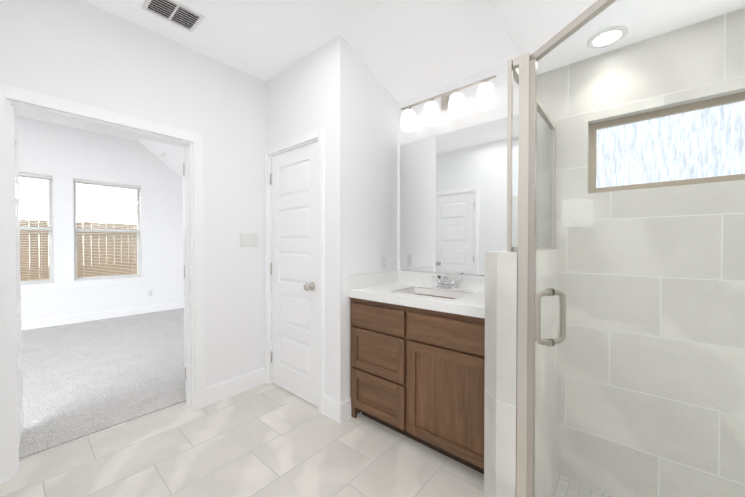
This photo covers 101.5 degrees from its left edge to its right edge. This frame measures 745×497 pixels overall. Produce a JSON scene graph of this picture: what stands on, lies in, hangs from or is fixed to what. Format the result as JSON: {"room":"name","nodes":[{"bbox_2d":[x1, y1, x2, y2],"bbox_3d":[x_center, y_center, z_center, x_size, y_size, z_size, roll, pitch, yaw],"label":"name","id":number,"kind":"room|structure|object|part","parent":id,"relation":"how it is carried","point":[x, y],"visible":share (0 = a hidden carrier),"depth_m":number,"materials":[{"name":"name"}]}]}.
{"room":"bathroom","nodes":[
{"label":"bathroom","id":0,"kind":"room"},
{"bbox_2d":[14,115,183,320],"bbox_3d":[-5.080,-0.496,4.336,0.150,3.460,6.100,1,1,40],"label":"wall","id":1,"kind":"structure","parent":0,"point":[63,156],"depth_m":4.94,"materials":[{"name":"paint"}]},
{"bbox_2d":[19,176,53,282],"bbox_3d":[-5.162,-0.286,4.316,0.045,1.600,0.860,1,1,40],"label":"bedroom window","id":2,"kind":"structure","parent":1,"relation":"in","point":[51,266],"depth_m":4.61,"materials":[{"name":"white plastic"}]},
{"bbox_2d":[19,172,52,283],"bbox_3d":[-5.106,-0.287,4.268,0.068,1.594,0.848,1,1,40],"label":"window blind","id":3,"kind":"object","parent":2,"relation":"attached to","point":[35,176],"visible":0.56,"depth_m":4.46,"materials":[{"name":"white plastic"}]},
{"bbox_2d":[21,182,144,290],"bbox_3d":[-4.760,-0.246,4.683,0.180,1.690,2.000,1,1,40],"label":"bedroom window","id":4,"kind":"structure","parent":1,"relation":"in","point":[137,261],"depth_m":4.96,"materials":[{"name":"white plastic"}]},
{"bbox_2d":[73,179,140,280],"bbox_3d":[-4.404,-0.297,5.090,0.068,1.594,0.848,1,1,40],"label":"window blind","id":5,"kind":"object","parent":4,"relation":"attached to","point":[107,185],"visible":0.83,"depth_m":5.06,"materials":[{"name":"white plastic"}]},
{"bbox_2d":[21,301,183,330],"bbox_3d":[-5.018,1.104,4.303,0.015,0.140,5.800,1,1,40],"label":"baseboard","id":6,"kind":"structure","parent":1,"relation":"attached to","point":[68,319],"depth_m":4.93,"materials":[{"name":"white paint"}]},
{"bbox_2d":[148,289,152,295],"bbox_3d":[-4.006,0.799,5.487,0.009,0.118,0.072,1,1,40],"label":"outlet","id":7,"kind":"object","parent":1,"relation":"attached to","point":[150,292],"visible":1,"depth_m":5.49,"materials":[{"name":"white plastic"}]},
{"bbox_2d":[14,110,183,177],"bbox_3d":[-3.498,-1.306,2.974,4.050,1.266,5.840,1,1,40],"label":"ceiling","id":8,"kind":"structure","parent":0,"point":[172,158],"depth_m":5.13,"materials":[{"name":"paint"}]},
{"bbox_2d":[19,308,185,458],"bbox_3d":[-3.498,1.217,3.007,4.010,0.068,5.800,1,1,40],"label":"floor","id":9,"kind":"structure","parent":0,"point":[82,379],"depth_m":2.86,"materials":[{"name":"grey carpet"}]},
{"bbox_2d":[0,0,267,386],"bbox_3d":[-1.212,-0.473,2.459,0.150,3.460,2.370,1,1,40],"label":"wall","id":10,"kind":"structure","parent":0,"point":[90,55],"depth_m":2.30,"materials":[{"name":"paint"}]},
{"bbox_2d":[14,121,22,445],"bbox_3d":[-2.152,0.217,1.820,0.421,1.953,0.035,1,1,44],"label":"door leaf","id":11,"kind":"structure","parent":10,"relation":"in","point":[18,270],"depth_m":1.90,"materials":[{"name":"white paint"}]},
{"bbox_2d":[0,84,204,483],"bbox_3d":[-1.668,0.170,1.946,0.180,2.069,1.046,1,1,40],"label":"door frame","id":12,"kind":"structure","parent":10,"relation":"attached to","point":[12,99],"depth_m":1.73,"materials":[{"name":"white paint"}]},
{"bbox_2d":[183,154,185,393],"bbox_3d":[-1.538,0.208,2.509,0.046,1.953,0.434,0,1,-33],"label":"door leaf","id":13,"kind":"structure","parent":10,"relation":"in","point":[184,278],"depth_m":2.50,"materials":[{"name":"white paint"}]},
{"bbox_3d":[-1.435,0.178,2.328,0.015,1.657,0.014,1,1,40],"label":"right bedroom door hardware","id":14,"kind":"part","parent":13,"relation":"part of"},
{"bbox_2d":[205,367,265,405],"bbox_3d":[-1.110,1.127,2.519,0.015,0.140,0.529,1,1,40],"label":"baseboard","id":15,"kind":"structure","parent":10,"relation":"attached to","point":[224,389],"depth_m":2.49,"materials":[{"name":"white paint"}]},
{"bbox_2d":[240,233,257,246],"bbox_3d":[-1.044,-0.074,2.584,0.008,0.118,0.165,1,1,40],"label":"switch plate","id":16,"kind":"object","parent":10,"relation":"attached to","point":[248,239],"visible":1,"depth_m":2.58,"materials":[{"name":"white plastic"}]},
{"bbox_2d":[0,383,483,496],"bbox_3d":[0.110,1.243,1.233,3.899,0.060,2.250,1,1,40],"label":"floor","id":17,"kind":"structure","parent":0,"point":[269,440],"depth_m":1.74,"materials":[{"name":"beige tile"}]},
{"bbox_2d":[348,270,484,473],"bbox_3d":[0.414,0.692,2.045,1.034,1.022,0.605,1,1,40],"label":"bathroom vanity","id":18,"kind":"object","parent":17,"relation":"on","point":[417,356],"visible":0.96,"depth_m":1.81,"materials":[{"name":"brown wood"}]},
{"bbox_2d":[348,270,484,318],"bbox_3d":[0.414,0.268,2.039,1.034,0.150,0.605,1,1,40],"label":"countertop","id":19,"kind":"structure","parent":18,"relation":"on","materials":[{"name":"white stone"}]},
{"bbox_2d":[397,288,468,297],"bbox_3d":[0.399,0.367,2.054,0.470,0.125,0.320,1,1,40],"label":"sink basin","id":20,"kind":"object","parent":19,"relation":"in","point":[429,292],"depth_m":2.18,"materials":[{"name":"white ceramic"}]},
{"bbox_3d":[0.412,0.834,1.680,0.398,0.445,0.008,1,1,40],"label":"door panel","id":21,"kind":"part","parent":18,"relation":"part of","materials":[{"name":"brown wood"}]},
{"bbox_2d":[83,0,519,101],"bbox_3d":[0.178,-1.377,1.142,3.760,0.317,2.290,1,1,40],"label":"ceiling","id":22,"kind":"structure","parent":0,"point":[405,49],"depth_m":2.00,"materials":[{"name":"paint"}]},
{"bbox_2d":[141,0,204,32],"bbox_3d":[-1.232,-1.461,1.885,0.220,0.012,0.280,1,1,40],"label":"ceiling vent","id":23,"kind":"object","parent":22,"relation":"in","point":[178,14],"visible":1,"depth_m":1.89,"materials":[{"name":"white plastic"}]},
{"bbox_2d":[268,34,355,401],"bbox_3d":[-0.533,-0.472,2.431,0.920,3.460,0.120,1,1,40],"label":"wall","id":24,"kind":"structure","parent":0,"point":[317,91],"depth_m":2.16,"materials":[{"name":"paint"}]},
{"bbox_2d":[270,141,317,406],"bbox_3d":[-0.658,0.195,2.453,0.648,1.981,0.108,1,1,40],"label":"closet door leaf","id":25,"kind":"structure","parent":24,"relation":"in","point":[294,193],"depth_m":2.45,"materials":[{"name":"white paint"}]},
{"bbox_3d":[-0.684,0.176,2.452,0.610,1.657,0.073,1,1,40],"label":"closet door hardware","id":26,"kind":"part","parent":25,"relation":"part of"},
{"bbox_2d":[264,127,324,413],"bbox_3d":[-0.615,0.163,2.496,0.794,2.069,0.141,1,1,40],"label":"door frame","id":27,"kind":"structure","parent":24,"relation":"attached to","point":[316,135],"depth_m":2.27,"materials":[{"name":"white paint"}]},
{"bbox_2d":[356,53,399,274],"bbox_3d":[-0.022,-0.472,2.429,0.140,3.460,0.510,1,1,40],"label":"wall","id":28,"kind":"structure","parent":0,"point":[377,111],"depth_m":2.38,"materials":[{"name":"paint"}]},
{"bbox_2d":[380,255,385,269],"bbox_3d":[0.091,0.113,2.452,0.009,0.118,0.072,1,1,40],"label":"outlet","id":29,"kind":"object","parent":28,"relation":"attached to","point":[382,262],"visible":1,"depth_m":2.44,"materials":[{"name":"white plastic"}]},
{"bbox_2d":[400,62,518,275],"bbox_3d":[0.311,-0.475,2.618,1.960,3.460,0.150,1,1,40],"label":"wall","id":30,"kind":"structure","parent":0,"point":[473,116],"depth_m":2.20,"materials":[{"name":"paint"}]},
{"bbox_2d":[401,75,496,132],"bbox_3d":[0.526,-1.049,2.231,0.750,0.231,0.143,1,1,40],"label":"sconce","id":31,"kind":"object","parent":30,"relation":"attached to","point":[453,102],"visible":1,"depth_m":2.15,"materials":[{"name":"white glass"}]},
{"bbox_2d":[400,115,518,274],"bbox_3d":[0.617,-0.342,2.253,1.000,1.055,0.006,1,1,40],"label":"vanity mirror","id":32,"kind":"object","parent":30,"relation":"attached to","point":[453,201],"visible":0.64,"depth_m":2.24,"materials":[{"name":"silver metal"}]},
{"bbox_2d":[484,249,558,496],"bbox_3d":[0.782,0.714,1.560,0.150,1.410,0.870,1,1,40],"label":"tiled wall","id":33,"kind":"structure","parent":0,"point":[500,388],"depth_m":1.27,"materials":[{"name":"tile"}]},
{"bbox_2d":[549,473,612,496],"bbox_3d":[1.335,1.403,0.884,1.580,0.050,1.194,1,1,40],"label":"floor","id":34,"kind":"structure","parent":0,"point":[568,490],"depth_m":1.73,"materials":[{"name":"tile"}]},
{"bbox_2d":[487,0,744,74],"bbox_3d":[1.220,-1.262,0.831,1.730,0.380,1.372,1,1,40],"label":"ceiling","id":35,"kind":"structure","parent":0,"point":[531,26],"depth_m":1.43,"materials":[{"name":"paint"}]},
{"bbox_2d":[587,26,627,48],"bbox_3d":[1.199,-1.077,1.556,0.168,0.007,0.168,1,1,40],"label":"recessed light","id":36,"kind":"object","parent":35,"relation":"in","point":[611,36],"depth_m":1.55,"materials":[{"name":"white plastic"}]},
{"bbox_2d":[536,7,744,496],"bbox_3d":[1.771,0.161,1.379,1.880,2.520,0.150,1,1,40],"label":"tiled wall","id":37,"kind":"structure","parent":0,"point":[688,238],"depth_m":1.56,"materials":[{"name":"tile"}]},
{"bbox_2d":[588,92,744,193],"bbox_3d":[1.745,-0.514,1.402,1.220,0.410,0.055,1,1,40],"label":"shower window","id":38,"kind":"structure","parent":37,"relation":"attached to","point":[717,148],"depth_m":1.56,"materials":[{"name":"glass"}]},
{"bbox_3d":[1.058,1.267,0.566,1.590,0.230,0.555,1,1,40],"label":"wall","id":39,"kind":"structure","parent":0,"visible":0},
{"bbox_2d":[507,0,744,496],"bbox_3d":[1.284,0.207,0.845,1.621,1.878,1.289,1,1,40],"label":"shower enclosure","id":40,"kind":"object","parent":39,"relation":"on","point":[522,71],"visible":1,"depth_m":1.14,"materials":[{"name":"clear glass"}]},
{"bbox_3d":[0.620,0.219,1.097,0.122,1.848,0.111,1,1,40],"label":"handle","id":41,"kind":"part","parent":40,"relation":"part of","materials":[{"name":"silver metal"}]},
{"bbox_3d":[1.284,0.207,0.845,1.621,1.878,1.289,1,1,40],"label":"frame","id":42,"kind":"part","parent":40,"relation":"part of","materials":[{"name":"silver metal"}]},
{"label":"outside","id":43,"kind":"structure","parent":0,"visible":0},
{"bbox_2d":[29,265,128,279],"bbox_3d":[-14.045,1.407,11.887,23.240,0.060,50.000,1,1,40],"label":"ground","id":44,"kind":"structure","parent":43,"point":[83,271],"depth_m":17.64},
{"bbox_2d":[20,220,136,280],"bbox_3d":[-7.469,0.412,6.345,0.058,2.072,14.134,1,1,40],"label":"fence","id":45,"kind":"object","parent":44,"relation":"on","point":[96,270],"depth_m":7.24,"materials":[{"name":"brown wood"}]}
]}

